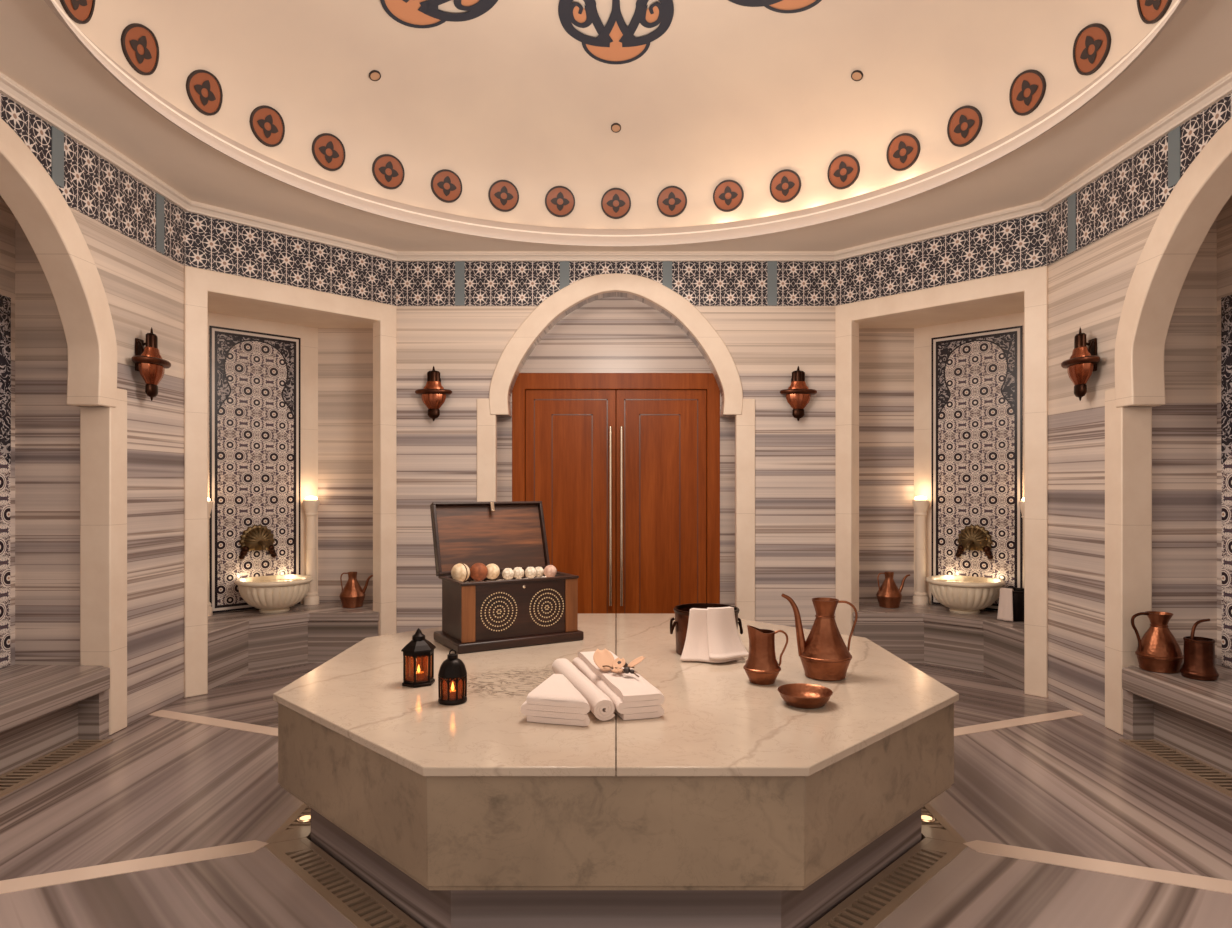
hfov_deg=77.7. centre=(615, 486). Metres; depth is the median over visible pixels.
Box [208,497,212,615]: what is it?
column
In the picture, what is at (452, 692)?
tealight candle
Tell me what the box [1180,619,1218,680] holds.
pitcher
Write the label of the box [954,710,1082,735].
trim
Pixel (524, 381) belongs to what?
trim
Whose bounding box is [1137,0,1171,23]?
medallion
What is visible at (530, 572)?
ball
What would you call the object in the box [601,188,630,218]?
medallion
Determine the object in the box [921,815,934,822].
floor light
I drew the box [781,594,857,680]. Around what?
ewer
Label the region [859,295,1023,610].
wall
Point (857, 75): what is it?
ceiling disc
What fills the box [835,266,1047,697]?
trim
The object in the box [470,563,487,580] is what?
ball
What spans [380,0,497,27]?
ornament
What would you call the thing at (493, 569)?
ball
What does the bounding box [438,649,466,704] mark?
lantern
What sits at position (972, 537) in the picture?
spout
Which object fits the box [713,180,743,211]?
medallion
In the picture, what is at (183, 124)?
trim
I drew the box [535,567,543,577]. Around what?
ball
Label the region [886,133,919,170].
medallion
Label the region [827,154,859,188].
medallion
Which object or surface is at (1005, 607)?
cloth
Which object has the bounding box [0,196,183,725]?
wall
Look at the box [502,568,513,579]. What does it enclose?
ball
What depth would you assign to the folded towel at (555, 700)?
2.29 m
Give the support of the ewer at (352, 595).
on the stone bench at (241, 642)
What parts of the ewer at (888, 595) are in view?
handle, spout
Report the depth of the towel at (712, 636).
3.10 m
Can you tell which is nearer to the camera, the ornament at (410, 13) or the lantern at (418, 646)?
the lantern at (418, 646)
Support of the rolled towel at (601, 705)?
on the slab
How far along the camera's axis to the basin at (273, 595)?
5.22 m
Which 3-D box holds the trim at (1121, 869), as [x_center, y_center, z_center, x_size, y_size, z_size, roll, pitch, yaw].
[2.440,1.219,2.090,2.719,0.006,0.090,0,0,22]
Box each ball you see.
[451,562,469,581]
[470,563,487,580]
[486,564,499,578]
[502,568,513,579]
[513,567,523,578]
[525,567,535,577]
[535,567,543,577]
[544,565,556,576]
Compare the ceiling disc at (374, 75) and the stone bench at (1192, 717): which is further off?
the ceiling disc at (374, 75)
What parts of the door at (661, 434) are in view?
handle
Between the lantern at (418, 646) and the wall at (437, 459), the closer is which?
the lantern at (418, 646)
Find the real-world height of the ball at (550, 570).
0.062 m
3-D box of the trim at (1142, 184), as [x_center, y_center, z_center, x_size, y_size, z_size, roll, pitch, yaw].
[2.486,-1.433,2.583,0.014,0.311,3.665,0,0,0]
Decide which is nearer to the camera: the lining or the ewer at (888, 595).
the lining
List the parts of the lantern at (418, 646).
post, post, post, post, post, post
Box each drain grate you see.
[0,739,112,797]
[264,838,422,927]
[266,803,310,843]
[809,838,967,927]
[921,803,965,843]
[1119,739,1231,797]
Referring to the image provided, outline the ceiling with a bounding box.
[0,0,1231,250]
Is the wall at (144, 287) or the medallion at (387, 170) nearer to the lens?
the wall at (144, 287)
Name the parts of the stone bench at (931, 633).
seat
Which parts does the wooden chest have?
panel, corner post, lid, panel, panel, corner post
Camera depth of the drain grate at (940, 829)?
2.72 m
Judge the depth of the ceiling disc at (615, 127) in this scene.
4.85 m
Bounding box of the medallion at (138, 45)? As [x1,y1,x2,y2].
[121,23,158,74]
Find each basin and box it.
[235,575,312,612]
[926,575,1004,613]
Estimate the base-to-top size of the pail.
0.199 m
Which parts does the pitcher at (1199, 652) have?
spout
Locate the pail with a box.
[999,587,1023,621]
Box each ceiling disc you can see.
[369,70,380,80]
[611,123,620,132]
[851,70,862,80]
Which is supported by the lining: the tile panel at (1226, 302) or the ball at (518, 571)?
the ball at (518, 571)
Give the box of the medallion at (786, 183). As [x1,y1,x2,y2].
[770,169,800,202]
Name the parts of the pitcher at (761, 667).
handle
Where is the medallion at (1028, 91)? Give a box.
[1009,69,1045,115]
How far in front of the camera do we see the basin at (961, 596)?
5.19 m
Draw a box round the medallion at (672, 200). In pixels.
[657,186,686,216]
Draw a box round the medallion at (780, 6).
[728,0,821,12]
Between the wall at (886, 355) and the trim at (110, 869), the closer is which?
the trim at (110, 869)
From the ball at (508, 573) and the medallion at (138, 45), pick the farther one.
the ball at (508, 573)
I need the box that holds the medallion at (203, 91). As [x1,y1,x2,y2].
[186,69,222,115]
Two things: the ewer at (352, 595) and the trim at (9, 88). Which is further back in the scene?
the ewer at (352, 595)
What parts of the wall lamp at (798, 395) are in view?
lamp shade, lamp shade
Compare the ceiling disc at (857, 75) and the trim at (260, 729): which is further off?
the ceiling disc at (857, 75)
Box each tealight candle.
[413,665,423,679]
[447,682,455,697]
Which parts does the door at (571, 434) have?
handle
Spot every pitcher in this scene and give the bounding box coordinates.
[743,625,787,684]
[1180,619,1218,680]
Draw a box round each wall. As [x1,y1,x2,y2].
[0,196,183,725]
[208,295,372,612]
[397,292,834,632]
[497,296,734,605]
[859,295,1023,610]
[1048,196,1231,725]
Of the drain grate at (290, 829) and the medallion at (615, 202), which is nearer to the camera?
the drain grate at (290, 829)
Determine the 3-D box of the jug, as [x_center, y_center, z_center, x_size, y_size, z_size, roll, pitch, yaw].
[2.586,0.733,3.645,0.192,0.274,0.192,0,0,45]
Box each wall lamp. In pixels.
[132,327,170,400]
[415,366,451,420]
[780,366,816,420]
[1061,327,1099,400]
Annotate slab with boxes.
[273,613,958,927]
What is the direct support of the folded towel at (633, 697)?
on the slab
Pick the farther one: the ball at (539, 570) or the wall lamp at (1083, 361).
the wall lamp at (1083, 361)
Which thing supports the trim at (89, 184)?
attached to the wall at (144, 287)
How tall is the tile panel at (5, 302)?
1.790 m
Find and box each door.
[526,390,615,613]
[616,390,705,613]
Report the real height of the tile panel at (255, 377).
1.978 m
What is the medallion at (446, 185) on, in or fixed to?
attached to the ceiling
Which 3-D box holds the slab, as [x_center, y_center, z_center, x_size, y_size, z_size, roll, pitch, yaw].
[0.000,0.984,3.100,2.346,0.556,2.346,0,0,0]
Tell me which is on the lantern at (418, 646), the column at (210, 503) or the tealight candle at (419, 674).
the tealight candle at (419, 674)
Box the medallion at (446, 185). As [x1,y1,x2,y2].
[431,169,461,202]
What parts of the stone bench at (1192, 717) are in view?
seat, panel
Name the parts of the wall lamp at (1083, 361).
lamp shade, lamp shade, wall plate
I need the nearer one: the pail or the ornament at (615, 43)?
the ornament at (615, 43)
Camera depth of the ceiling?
4.22 m
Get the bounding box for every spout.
[239,524,276,559]
[955,524,992,559]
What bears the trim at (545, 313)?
attached to the wall at (437, 459)
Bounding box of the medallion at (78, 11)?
[60,0,94,23]
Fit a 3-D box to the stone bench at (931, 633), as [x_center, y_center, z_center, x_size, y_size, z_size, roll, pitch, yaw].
[2.310,1.044,5.206,1.777,0.347,0.778,0,0,44]
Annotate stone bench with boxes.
[0,664,109,774]
[208,602,378,689]
[853,602,1023,689]
[1122,664,1231,774]
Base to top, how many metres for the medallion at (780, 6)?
0.138 m
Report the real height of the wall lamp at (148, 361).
0.389 m
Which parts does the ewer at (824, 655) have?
spout, handle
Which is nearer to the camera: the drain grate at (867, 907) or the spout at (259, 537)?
the drain grate at (867, 907)
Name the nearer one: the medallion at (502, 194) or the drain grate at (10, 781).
the drain grate at (10, 781)
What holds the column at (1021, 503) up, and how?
on the stone bench at (931, 633)
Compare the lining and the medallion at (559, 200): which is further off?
the medallion at (559, 200)
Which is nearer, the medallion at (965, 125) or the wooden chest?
the wooden chest
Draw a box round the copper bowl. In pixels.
[778,683,832,708]
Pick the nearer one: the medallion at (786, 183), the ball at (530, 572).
the ball at (530, 572)
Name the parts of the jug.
handle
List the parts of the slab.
panel, panel, panel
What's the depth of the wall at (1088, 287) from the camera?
3.84 m
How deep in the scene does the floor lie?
2.75 m
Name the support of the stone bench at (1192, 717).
on the floor
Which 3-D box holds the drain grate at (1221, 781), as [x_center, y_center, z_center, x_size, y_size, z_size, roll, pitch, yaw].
[2.497,1.213,2.900,0.168,0.010,1.540,0,0,0]
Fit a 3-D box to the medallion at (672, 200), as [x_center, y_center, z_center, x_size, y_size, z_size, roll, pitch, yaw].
[0.377,-1.934,5.178,0.206,0.197,0.061,0,0,10]
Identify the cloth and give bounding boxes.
[997,587,1012,621]
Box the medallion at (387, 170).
[372,154,404,188]
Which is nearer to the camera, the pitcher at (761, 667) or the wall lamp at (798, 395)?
the pitcher at (761, 667)
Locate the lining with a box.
[467,576,545,581]
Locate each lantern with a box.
[401,628,435,687]
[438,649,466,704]
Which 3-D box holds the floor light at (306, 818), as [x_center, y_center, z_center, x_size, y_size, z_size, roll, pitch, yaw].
[-1.135,1.213,2.800,0.060,0.006,0.060,0,0,0]
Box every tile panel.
[0,295,10,667]
[209,326,300,612]
[931,326,1022,610]
[1221,295,1231,667]
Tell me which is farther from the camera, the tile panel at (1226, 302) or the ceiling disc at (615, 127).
the ceiling disc at (615, 127)
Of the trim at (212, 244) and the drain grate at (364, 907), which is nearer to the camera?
the drain grate at (364, 907)
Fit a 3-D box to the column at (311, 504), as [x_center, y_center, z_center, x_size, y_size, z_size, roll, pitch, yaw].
[-2.269,0.469,5.697,0.116,0.805,0.116,0,0,0]
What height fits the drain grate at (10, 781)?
0.010 m
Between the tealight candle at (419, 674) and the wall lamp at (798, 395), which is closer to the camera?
the tealight candle at (419, 674)
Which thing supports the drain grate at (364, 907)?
on the floor
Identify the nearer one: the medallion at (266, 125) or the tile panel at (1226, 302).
the tile panel at (1226, 302)
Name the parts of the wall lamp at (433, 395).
lamp shade, lamp shade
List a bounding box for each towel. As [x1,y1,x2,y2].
[520,674,589,725]
[552,658,614,720]
[572,651,664,719]
[680,607,748,662]
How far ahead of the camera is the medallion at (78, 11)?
3.04 m
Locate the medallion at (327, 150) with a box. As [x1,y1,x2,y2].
[312,133,345,170]
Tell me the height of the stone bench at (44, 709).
0.347 m
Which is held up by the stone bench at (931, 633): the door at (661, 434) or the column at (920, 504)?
the column at (920, 504)
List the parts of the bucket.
handle, handle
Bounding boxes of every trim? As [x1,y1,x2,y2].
[0,72,1231,260]
[0,93,184,265]
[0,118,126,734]
[0,840,268,893]
[44,0,1187,245]
[149,710,277,735]
[184,266,396,697]
[185,211,395,305]
[396,261,835,305]
[477,273,754,620]
[512,373,719,603]
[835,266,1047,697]
[836,211,1046,305]
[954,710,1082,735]
[963,840,1231,893]
[1046,93,1231,265]
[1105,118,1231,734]
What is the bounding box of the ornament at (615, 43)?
[558,0,673,63]
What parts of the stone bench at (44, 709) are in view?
panel, seat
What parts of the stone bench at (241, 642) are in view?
seat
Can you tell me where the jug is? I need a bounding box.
[1131,611,1183,673]
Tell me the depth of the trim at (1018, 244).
4.83 m
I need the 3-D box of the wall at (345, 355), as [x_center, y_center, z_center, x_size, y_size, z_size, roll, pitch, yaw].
[-2.318,-0.214,5.220,0.858,2.865,1.988,0,0,44]
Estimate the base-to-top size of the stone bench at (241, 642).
0.347 m
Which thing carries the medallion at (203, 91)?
attached to the ceiling
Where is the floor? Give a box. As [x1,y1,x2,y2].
[0,663,1231,927]
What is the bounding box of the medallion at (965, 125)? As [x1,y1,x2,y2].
[947,105,982,146]
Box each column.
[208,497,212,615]
[303,496,319,604]
[912,496,928,604]
[1019,497,1023,587]
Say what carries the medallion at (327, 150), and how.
attached to the ceiling
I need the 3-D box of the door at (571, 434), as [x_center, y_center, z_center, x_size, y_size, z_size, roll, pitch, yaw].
[-0.332,0.249,5.571,0.658,1.918,0.108,0,0,0]
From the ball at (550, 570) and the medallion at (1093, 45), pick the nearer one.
the medallion at (1093, 45)
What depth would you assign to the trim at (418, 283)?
5.39 m
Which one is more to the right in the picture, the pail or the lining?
the pail
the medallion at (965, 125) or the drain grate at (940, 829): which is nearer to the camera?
the drain grate at (940, 829)
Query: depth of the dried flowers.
2.58 m
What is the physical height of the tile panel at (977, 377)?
1.978 m
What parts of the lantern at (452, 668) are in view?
post, post, post, post, post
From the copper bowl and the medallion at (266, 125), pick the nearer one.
the copper bowl
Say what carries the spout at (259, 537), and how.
attached to the tile panel at (255, 377)
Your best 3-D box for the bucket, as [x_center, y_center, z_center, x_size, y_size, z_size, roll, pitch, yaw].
[0.385,0.610,3.260,0.280,0.190,0.280,0,0,42]
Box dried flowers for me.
[593,649,644,676]
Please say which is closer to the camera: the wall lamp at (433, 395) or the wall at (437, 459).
the wall lamp at (433, 395)
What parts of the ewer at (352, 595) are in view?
handle, spout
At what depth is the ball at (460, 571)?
3.46 m
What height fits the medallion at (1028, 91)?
0.197 m
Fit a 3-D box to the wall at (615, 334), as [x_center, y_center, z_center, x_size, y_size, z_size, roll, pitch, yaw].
[0.000,-0.122,5.606,1.900,2.680,0.069,0,0,0]
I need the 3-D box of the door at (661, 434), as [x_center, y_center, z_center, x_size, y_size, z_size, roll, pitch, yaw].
[0.332,0.249,5.571,0.658,1.918,0.108,0,0,0]
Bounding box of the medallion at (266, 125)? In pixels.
[249,105,284,146]
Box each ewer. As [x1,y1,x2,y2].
[339,572,372,607]
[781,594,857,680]
[876,572,909,607]
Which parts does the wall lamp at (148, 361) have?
wall plate, lamp shade, lamp shade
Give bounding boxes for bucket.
[670,603,742,654]
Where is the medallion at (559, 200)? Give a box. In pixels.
[545,186,574,216]
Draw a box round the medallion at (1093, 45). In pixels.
[1073,23,1110,74]
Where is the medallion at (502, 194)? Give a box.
[488,180,518,211]
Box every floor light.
[297,815,310,822]
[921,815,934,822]
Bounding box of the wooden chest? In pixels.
[430,501,583,653]
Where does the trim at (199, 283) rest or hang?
attached to the wall at (345, 355)

